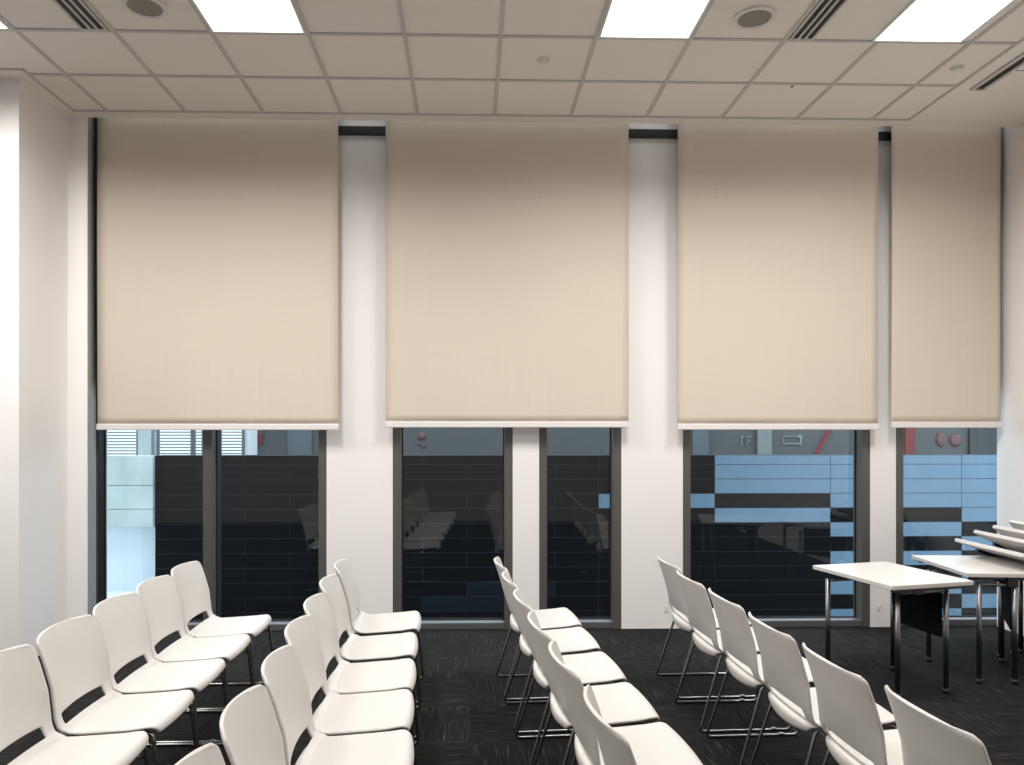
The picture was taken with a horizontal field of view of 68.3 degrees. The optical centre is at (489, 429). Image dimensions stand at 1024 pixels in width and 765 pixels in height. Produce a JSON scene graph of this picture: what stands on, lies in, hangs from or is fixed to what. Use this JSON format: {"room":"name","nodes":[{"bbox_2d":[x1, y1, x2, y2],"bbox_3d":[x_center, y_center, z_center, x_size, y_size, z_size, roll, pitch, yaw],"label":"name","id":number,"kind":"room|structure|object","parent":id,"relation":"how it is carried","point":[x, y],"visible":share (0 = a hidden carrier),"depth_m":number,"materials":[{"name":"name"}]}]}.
{"room":"classroom","nodes":[
{"label":"classroom","id":0,"kind":"room"},
{"bbox_2d":[0,79,87,655],"bbox_3d":[-5.404,-0.600,5.756,4.500,4.500,1.075,0,0,-2],"label":"wall","id":1,"kind":"structure","parent":0,"point":[44,151],"depth_m":5.54,"materials":[{"name":"white paint"}]},
{"bbox_2d":[88,117,95,614],"bbox_3d":[-3.185,-0.490,6.045,0.004,4.280,0.221,0,0,-14],"label":"trim","id":2,"kind":"structure","parent":1,"relation":"attached to","point":[91,121],"depth_m":6.02,"materials":[{"name":"grey"}]},
{"bbox_2d":[0,0,1023,127],"bbox_3d":[-1.605,-2.650,2.626,11.930,0.400,7.135,0,0,-2],"label":"ceiling","id":3,"kind":"structure","parent":0,"point":[1002,104],"depth_m":5.09,"materials":[{"name":"white paint"}]},
{"bbox_2d":[0,20,10,29],"bbox_3d":[-3.194,-2.450,4.027,0.570,0.011,1.154,0,0,-2],"label":"recessed light","id":4,"kind":"object","parent":3,"relation":"in","point":[3,26],"visible":1,"depth_m":4.58,"materials":[{"name":"white plastic"}]},
{"bbox_2d":[52,0,107,30],"bbox_3d":[-2.383,-2.450,3.278,0.160,0.013,2.680,0,0,-2],"label":"ceiling vent","id":5,"kind":"object","parent":3,"relation":"in","point":[77,11],"visible":1,"depth_m":4.46,"materials":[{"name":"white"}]},
{"bbox_2d":[121,0,167,18],"bbox_3d":[-1.996,-2.450,4.369,0.250,0.012,0.250,0,0,-2],"label":"ceiling speaker","id":6,"kind":"object","parent":3,"relation":"attached to","point":[148,9],"visible":1,"depth_m":4.38,"materials":[{"name":"white plastic"}]},
{"bbox_2d":[126,0,162,15],"bbox_3d":[-1.996,-2.451,4.369,0.194,0.009,0.194,0,0,-2],"label":"grille","id":7,"kind":"object","parent":6,"relation":"attached to","point":[135,7],"depth_m":4.37,"materials":[{"name":"grey metal"}]},
{"bbox_2d":[192,0,305,33],"bbox_3d":[-1.406,-2.450,4.074,0.570,0.011,1.154,0,0,-2],"label":"recessed light","id":8,"kind":"object","parent":3,"relation":"in","point":[221,16],"visible":1,"depth_m":4.47,"materials":[{"name":"white plastic"}]},
{"bbox_2d":[0,0,1023,120],"bbox_3d":[-2.074,-2.451,2.440,10.982,0.009,6.788,0,0,-2],"label":"ceiling grid","id":9,"kind":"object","parent":3,"relation":"attached to","point":[404,34],"depth_m":5.20,"materials":[{"name":"silver metal"}]},
{"bbox_2d":[537,57,549,64],"bbox_3d":[0.354,-2.447,5.011,0.084,0.017,0.084,0,0,-2],"label":"smoke detector","id":10,"kind":"object","parent":3,"relation":"attached to","point":[542,60],"visible":1,"depth_m":5.00,"materials":[{"name":"white plastic"}]},
{"bbox_2d":[599,0,710,38],"bbox_3d":[0.977,-2.450,4.137,0.570,0.011,1.154,0,0,-2],"label":"recessed light","id":11,"kind":"object","parent":3,"relation":"in","point":[640,19],"visible":1,"depth_m":4.49,"materials":[{"name":"white plastic"}]},
{"bbox_2d":[732,5,776,29],"bbox_3d":[1.572,-2.450,4.488,0.250,0.012,0.250,0,0,-2],"label":"ceiling speaker","id":12,"kind":"object","parent":3,"relation":"attached to","point":[754,17],"visible":1,"depth_m":4.48,"materials":[{"name":"white"}]},
{"bbox_2d":[737,10,771,26],"bbox_3d":[1.572,-2.451,4.488,0.194,0.009,0.194,0,0,-2],"label":"grille","id":13,"kind":"object","parent":12,"relation":"attached to","point":[745,18],"depth_m":4.49,"materials":[{"name":"grey metal"}]},
{"bbox_2d":[789,0,847,39],"bbox_3d":[1.985,-2.450,3.394,0.152,0.013,2.680,0,0,-2],"label":"ceiling vent","id":14,"kind":"object","parent":3,"relation":"in","point":[824,11],"visible":1,"depth_m":4.50,"materials":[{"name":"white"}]},
{"bbox_2d":[872,0,1014,42],"bbox_3d":[2.703,-2.450,4.183,0.570,0.011,1.154,0,0,-2],"label":"recessed light","id":15,"kind":"object","parent":3,"relation":"in","point":[930,21],"visible":1,"depth_m":4.51,"materials":[{"name":"white plastic"}]},
{"bbox_2d":[891,126,1001,427],"bbox_3d":[3.759,-1.334,6.249,0.923,2.632,0.077,0,0,-2],"label":"roller blind","id":16,"kind":"object","parent":3,"relation":"hanging from","point":[946,310],"visible":0.94,"depth_m":6.22,"materials":[{"name":"fabric"}]},
{"bbox_2d":[950,65,964,71],"bbox_3d":[3.166,-2.447,5.116,0.084,0.017,0.084,0,0,-2],"label":"smoke detector","id":17,"kind":"object","parent":3,"relation":"attached to","point":[956,68],"visible":1,"depth_m":5.10,"materials":[{"name":"white plastic"}]},
{"bbox_2d":[970,52,1023,90],"bbox_3d":[3.547,-2.443,3.760,0.110,0.013,3.330,0,0,-2],"label":"ceiling vent","id":18,"kind":"object","parent":3,"relation":"in","point":[1015,64],"visible":1,"depth_m":5.18,"materials":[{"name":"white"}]},
{"bbox_2d":[0,626,1023,764],"bbox_3d":[-1.606,1.750,2.651,12.330,0.200,7.585,0,0,-2],"label":"floor","id":19,"kind":"structure","parent":0,"point":[464,718],"depth_m":4.71,"materials":[{"name":"carpet"}]},
{"bbox_2d":[0,644,148,764],"bbox_3d":[-1.589,1.240,2.769,0.551,0.817,0.460,0,0,-2],"label":"chair","id":20,"kind":"object","parent":19,"relation":"on","point":[24,694],"visible":1,"depth_m":2.86,"materials":[{"name":"white plastic"}]},
{"bbox_2d":[36,614,196,764],"bbox_3d":[-1.597,1.240,3.244,0.551,0.817,0.460,0,0,-2],"label":"chair","id":21,"kind":"object","parent":19,"relation":"on","point":[72,652],"visible":1,"depth_m":3.23,"materials":[{"name":"white plastic"}]},
{"bbox_2d":[92,592,227,747],"bbox_3d":[-1.621,1.240,3.718,0.551,0.817,0.460,0,0,-2],"label":"chair","id":22,"kind":"object","parent":19,"relation":"on","point":[121,621],"visible":0.9,"depth_m":3.72,"materials":[{"name":"white plastic"}]},
{"bbox_2d":[136,575,253,742],"bbox_3d":[-1.639,1.240,4.188,0.551,0.817,0.460,0,0,-2],"label":"chair","id":23,"kind":"object","parent":19,"relation":"on","point":[159,598],"visible":0.93,"depth_m":4.19,"materials":[{"name":"white plastic"}]},
{"bbox_2d":[175,743,225,764],"bbox_3d":[-0.514,1.240,1.839,0.551,0.817,0.460,0,0,-4],"label":"chair","id":24,"kind":"object","parent":19,"relation":"on","point":[210,753],"visible":1,"depth_m":2.00,"materials":[{"name":"white plastic"}]},
{"bbox_2d":[171,561,272,709],"bbox_3d":[-1.654,1.240,4.658,0.551,0.817,0.460,0,0,-2],"label":"chair","id":25,"kind":"object","parent":19,"relation":"on","point":[189,578],"visible":0.89,"depth_m":4.67,"materials":[{"name":"white plastic"}]},
{"bbox_2d":[219,684,285,764],"bbox_3d":[-0.524,1.240,2.308,0.551,0.817,0.460,0,0,-4],"label":"chair","id":26,"kind":"object","parent":19,"relation":"on","point":[250,732],"visible":1,"depth_m":2.38,"materials":[{"name":"white plastic"}]},
{"bbox_2d":[261,644,413,764],"bbox_3d":[-0.547,1.240,2.777,0.551,0.817,0.460,0,0,-4],"label":"chair","id":27,"kind":"object","parent":19,"relation":"on","point":[282,672],"visible":0.9,"depth_m":2.83,"materials":[{"name":"white plastic"}]},
{"bbox_2d":[284,615,415,764],"bbox_3d":[-0.594,1.240,3.247,0.551,0.817,0.460,0,0,-4],"label":"chair","id":28,"kind":"object","parent":19,"relation":"on","point":[384,711],"visible":0.79,"depth_m":3.26,"materials":[{"name":"white plastic"}]},
{"bbox_2d":[303,593,418,744],"bbox_3d":[-0.630,1.240,3.714,0.551,0.817,0.460,0,0,-4],"label":"chair","id":29,"kind":"object","parent":19,"relation":"on","point":[389,675],"visible":0.8,"depth_m":3.74,"materials":[{"name":"white plastic"}]},
{"bbox_2d":[319,574,420,738],"bbox_3d":[-0.670,1.240,4.223,0.551,0.817,0.460,0,0,-4],"label":"chair","id":30,"kind":"object","parent":19,"relation":"on","point":[400,645],"visible":0.78,"depth_m":4.24,"materials":[{"name":"white plastic"}]},
{"bbox_2d":[334,558,423,703],"bbox_3d":[-0.699,1.240,4.752,0.551,0.817,0.460,0,0,-4],"label":"chair","id":31,"kind":"object","parent":19,"relation":"on","point":[398,622],"visible":0.91,"depth_m":4.76,"materials":[{"name":"white plastic"}]},
{"bbox_2d":[494,557,584,700],"bbox_3d":[0.299,1.240,4.838,0.551,0.817,0.460,0,0,-6],"label":"chair","id":32,"kind":"object","parent":19,"relation":"on","point":[562,617],"visible":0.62,"depth_m":4.75,"materials":[{"name":"white plastic"}]},
{"bbox_2d":[501,570,601,733],"bbox_3d":[0.343,1.240,4.339,0.551,0.817,0.460,0,0,-6],"label":"chair","id":33,"kind":"object","parent":19,"relation":"on","point":[574,639],"visible":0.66,"depth_m":4.24,"materials":[{"name":"white plastic"}]},
{"bbox_2d":[513,588,628,764],"bbox_3d":[0.394,1.240,3.830,0.551,0.817,0.460,0,0,-6],"label":"chair","id":34,"kind":"object","parent":19,"relation":"on","point":[592,667],"visible":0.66,"depth_m":3.75,"materials":[{"name":"white plastic"}]},
{"bbox_2d":[527,610,659,764],"bbox_3d":[0.443,1.240,3.336,0.551,0.817,0.460,0,0,-6],"label":"chair","id":35,"kind":"object","parent":19,"relation":"on","point":[618,703],"visible":0.83,"depth_m":3.23,"materials":[{"name":"white plastic"}]},
{"bbox_2d":[583,684,636,764],"bbox_3d":[0.569,1.240,2.314,0.551,0.817,0.460,0,0,-6],"label":"chair","id":36,"kind":"object","parent":19,"relation":"on","point":[615,749],"visible":1,"depth_m":2.18,"materials":[{"name":"white plastic"}]},
{"bbox_2d":[548,640,702,764],"bbox_3d":[0.500,1.240,2.848,0.551,0.817,0.460,0,0,-6],"label":"chair","id":37,"kind":"object","parent":19,"relation":"on","point":[657,743],"visible":0.93,"depth_m":2.77,"materials":[{"name":"white plastic"}]},
{"bbox_2d":[656,556,758,698],"bbox_3d":[1.367,1.240,4.857,0.551,0.817,0.460,0,0,-4],"label":"chair","id":38,"kind":"object","parent":19,"relation":"on","point":[680,616],"visible":0.52,"depth_m":4.76,"materials":[{"name":"white plastic"}]},
{"bbox_2d":[675,570,791,732],"bbox_3d":[1.368,1.240,4.347,0.551,0.817,0.460,0,0,-4],"label":"chair","id":39,"kind":"object","parent":19,"relation":"on","point":[705,635],"visible":0.68,"depth_m":4.21,"materials":[{"name":"white plastic"}]},
{"bbox_2d":[706,588,814,764],"bbox_3d":[1.409,1.240,3.838,0.551,0.817,0.460,0,0,-4],"label":"chair","id":40,"kind":"object","parent":19,"relation":"on","point":[743,662],"visible":0.7,"depth_m":3.73,"materials":[{"name":"white plastic"}]},
{"bbox_2d":[748,611,896,764],"bbox_3d":[1.440,1.240,3.308,0.551,0.817,0.460,0,0,-4],"label":"chair","id":41,"kind":"object","parent":19,"relation":"on","point":[790,695],"visible":0.81,"depth_m":3.19,"materials":[{"name":"white plastic"}]},
{"bbox_2d":[802,642,902,764],"bbox_3d":[1.480,1.240,2.799,0.551,0.817,0.460,0,0,-4],"label":"chair","id":42,"kind":"object","parent":19,"relation":"on","point":[847,707],"visible":0.8,"depth_m":2.72,"materials":[{"name":"white plastic"}]},
{"bbox_2d":[813,561,973,696],"bbox_3d":[2.593,1.289,4.910,0.601,0.722,0.716,0,0,-15],"label":"folding table","id":43,"kind":"object","parent":19,"relation":"on","point":[915,594],"visible":0.86,"depth_m":4.81,"materials":[{"name":"grey laminate"}]},
{"bbox_2d":[884,685,991,764],"bbox_3d":[1.547,1.240,2.301,0.551,0.817,0.460,0,0,-4],"label":"chair","id":44,"kind":"object","parent":19,"relation":"on","point":[926,739],"visible":1,"depth_m":2.24,"materials":[{"name":"white plastic"}]},
{"bbox_2d":[911,555,1023,684],"bbox_3d":[3.406,1.289,5.232,0.604,0.722,0.716,0,0,3],"label":"folding table","id":45,"kind":"object","parent":19,"relation":"on","point":[1007,573],"visible":0.94,"depth_m":4.99,"materials":[{"name":"grey laminate"}]},
{"bbox_2d":[955,538,1023,657],"bbox_3d":[3.744,1.226,5.261,0.574,0.847,0.716,0,0,-1],"label":"folding table","id":46,"kind":"object","parent":19,"relation":"on","point":[1018,557],"visible":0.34,"depth_m":5.36,"materials":[{"name":"grey laminate"}]},
{"bbox_2d":[973,530,1023,655],"bbox_3d":[3.882,1.197,5.283,0.544,0.906,0.716,0,0,-1],"label":"folding table","id":47,"kind":"object","parent":19,"relation":"on","point":[1000,541],"visible":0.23,"depth_m":5.44,"materials":[{"name":"grey laminate"}]},
{"bbox_2d":[992,525,1023,652],"bbox_3d":[3.984,1.180,5.303,0.439,0.939,0.716,0,0,-1],"label":"folding table","id":48,"kind":"object","parent":19,"relation":"on","point":[1011,532],"visible":0.61,"depth_m":5.58,"materials":[{"name":"grey laminate"}]},
{"bbox_2d":[1008,520,1023,529],"bbox_3d":[4.086,1.162,5.324,0.372,0.976,0.716,0,0,-1],"label":"folding table","id":49,"kind":"object","parent":19,"relation":"on","point":[1015,524],"visible":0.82,"depth_m":5.61,"materials":[{"name":"grey laminate"}]},
{"bbox_2d":[327,120,895,630],"bbox_3d":[0.522,-0.600,6.351,7.680,4.500,0.200,0,0,-2],"label":"wall","id":50,"kind":"structure","parent":0,"point":[359,453],"depth_m":6.27,"materials":[{"name":"white paint"}]},
{"bbox_2d":[393,428,512,629],"bbox_3d":[-0.309,-0.500,6.306,0.989,4.300,0.146,0,0,-2],"label":"window","id":51,"kind":"structure","parent":50,"relation":"in","point":[479,623],"depth_m":6.25,"materials":[{"name":"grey metal"}]},
{"bbox_2d":[96,118,890,630],"bbox_3d":[0.507,-0.500,6.351,7.450,4.300,0.280,0,0,-2],"label":"window","id":52,"kind":"structure","parent":50,"relation":"in","point":[211,438],"depth_m":6.21,"materials":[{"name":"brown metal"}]},
{"bbox_2d":[96,118,338,429],"bbox_3d":[-2.184,-1.325,6.092,1.927,2.650,0.077,0,0,-2],"label":"roller blind","id":53,"kind":"object","parent":52,"relation":"attached to","point":[217,239],"visible":0.91,"depth_m":6.06,"materials":[{"name":"fabric"}]},
{"bbox_2d":[385,121,628,427],"bbox_3d":[0.142,-1.335,6.153,1.982,2.630,0.077,0,0,-2],"label":"roller blind","id":54,"kind":"object","parent":52,"relation":"attached to","point":[507,243],"visible":0.94,"depth_m":6.12,"materials":[{"name":"fabric"}]},
{"bbox_2d":[677,124,878,429],"bbox_3d":[2.361,-1.326,6.212,1.666,2.648,0.077,0,0,-2],"label":"roller blind","id":55,"kind":"object","parent":52,"relation":"attached to","point":[778,224],"visible":0.93,"depth_m":6.18,"materials":[{"name":"fabric"}]},
{"bbox_2d":[539,428,620,628],"bbox_3d":[0.747,-0.500,6.334,0.684,4.300,0.146,0,0,-2],"label":"window","id":56,"kind":"structure","parent":50,"relation":"in","point":[614,622],"depth_m":6.27,"materials":[{"name":"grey metal"}]},
{"bbox_2d":[683,430,869,626],"bbox_3d":[2.392,-0.500,6.378,1.580,4.300,0.146,0,0,-2],"label":"window","id":57,"kind":"structure","parent":50,"relation":"in","point":[861,438],"depth_m":6.33,"materials":[{"name":"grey metal"}]},
{"bbox_2d":[896,428,996,626],"bbox_3d":[3.965,-0.500,6.419,1.132,4.300,0.146,0,0,-2],"label":"window","id":58,"kind":"structure","parent":50,"relation":"in","point":[954,620],"depth_m":6.33,"materials":[{"name":"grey metal"}]},
{"bbox_2d":[997,124,1023,635],"bbox_3d":[4.458,-0.600,2.787,0.200,4.500,7.135,0,0,-2],"label":"wall","id":59,"kind":"structure","parent":0,"point":[1010,438],"depth_m":6.18,"materials":[{"name":"white paint"}]},
{"label":"outside","id":60,"kind":"structure","parent":0,"visible":0},
{"bbox_3d":[-0.483,2.950,18.244,28.000,0.200,23.500,0,0,-2],"label":"ground","id":61,"kind":"structure","parent":60,"visible":0},
{"bbox_2d":[107,590,135,597],"bbox_3d":[-7.051,2.500,8.541,5.356,0.700,3.050,0,0,-2],"label":"ledge","id":62,"kind":"object","parent":61,"relation":"on","point":[110,593],"depth_m":9.99,"materials":[{"name":"white"}]},
{"bbox_2d":[107,526,154,589],"bbox_3d":[-7.083,1.278,10.166,5.376,1.845,0.200,0,0,-2],"label":"wall","id":63,"kind":"structure","parent":62,"relation":"on","point":[130,550],"depth_m":10.13,"materials":[{"name":"glass"}]},
{"bbox_2d":[107,430,256,454],"bbox_3d":[-9.371,0.750,12.946,10.503,4.200,0.620,0,0,-2],"label":"building","id":64,"kind":"structure","parent":61,"relation":"on","point":[119,442],"depth_m":12.84,"materials":[{"name":"white"}]},
{"bbox_2d":[155,454,996,619],"bbox_3d":[2.627,1.593,10.198,14.040,2.515,0.250,0,0,-2],"label":"window glass","id":65,"kind":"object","parent":61,"relation":"on","point":[761,523],"depth_m":10.03,"materials":[{"name":"glass"}]},
{"bbox_2d":[107,455,155,526],"bbox_3d":[-6.988,0.800,9.888,5.192,0.922,0.260,0,0,-2],"label":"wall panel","id":66,"kind":"object","parent":65,"relation":"attached to","point":[130,478],"visible":0.26,"depth_m":9.82,"materials":[{"name":"glass"}]},
{"bbox_2d":[257,428,996,454],"bbox_3d":[3.954,0.850,14.265,16.752,4.000,0.490,0,0,-2],"label":"building","id":67,"kind":"structure","parent":61,"relation":"on","point":[416,441],"depth_m":14.06,"materials":[{"name":"grey"}]},
{"bbox_2d":[418,432,425,439],"bbox_3d":[-1.258,0.111,13.952,0.140,0.148,0.040,0,0,-2],"label":"print","id":68,"kind":"object","parent":67,"relation":"attached to","point":[421,435],"depth_m":13.94,"materials":[{"name":"pink"}]},
{"bbox_2d":[937,432,945,446],"bbox_3d":[8.491,0.176,14.210,0.164,0.278,0.040,0,0,-2],"label":"print","id":69,"kind":"object","parent":67,"relation":"attached to","point":[941,436],"depth_m":14.20,"materials":[{"name":"pink"}]},
{"bbox_2d":[950,434,961,446],"bbox_3d":[8.769,0.195,14.217,0.219,0.241,0.040,0,0,-2],"label":"print","id":70,"kind":"object","parent":67,"relation":"attached to","point":[955,439],"depth_m":14.21,"materials":[{"name":"pink"}]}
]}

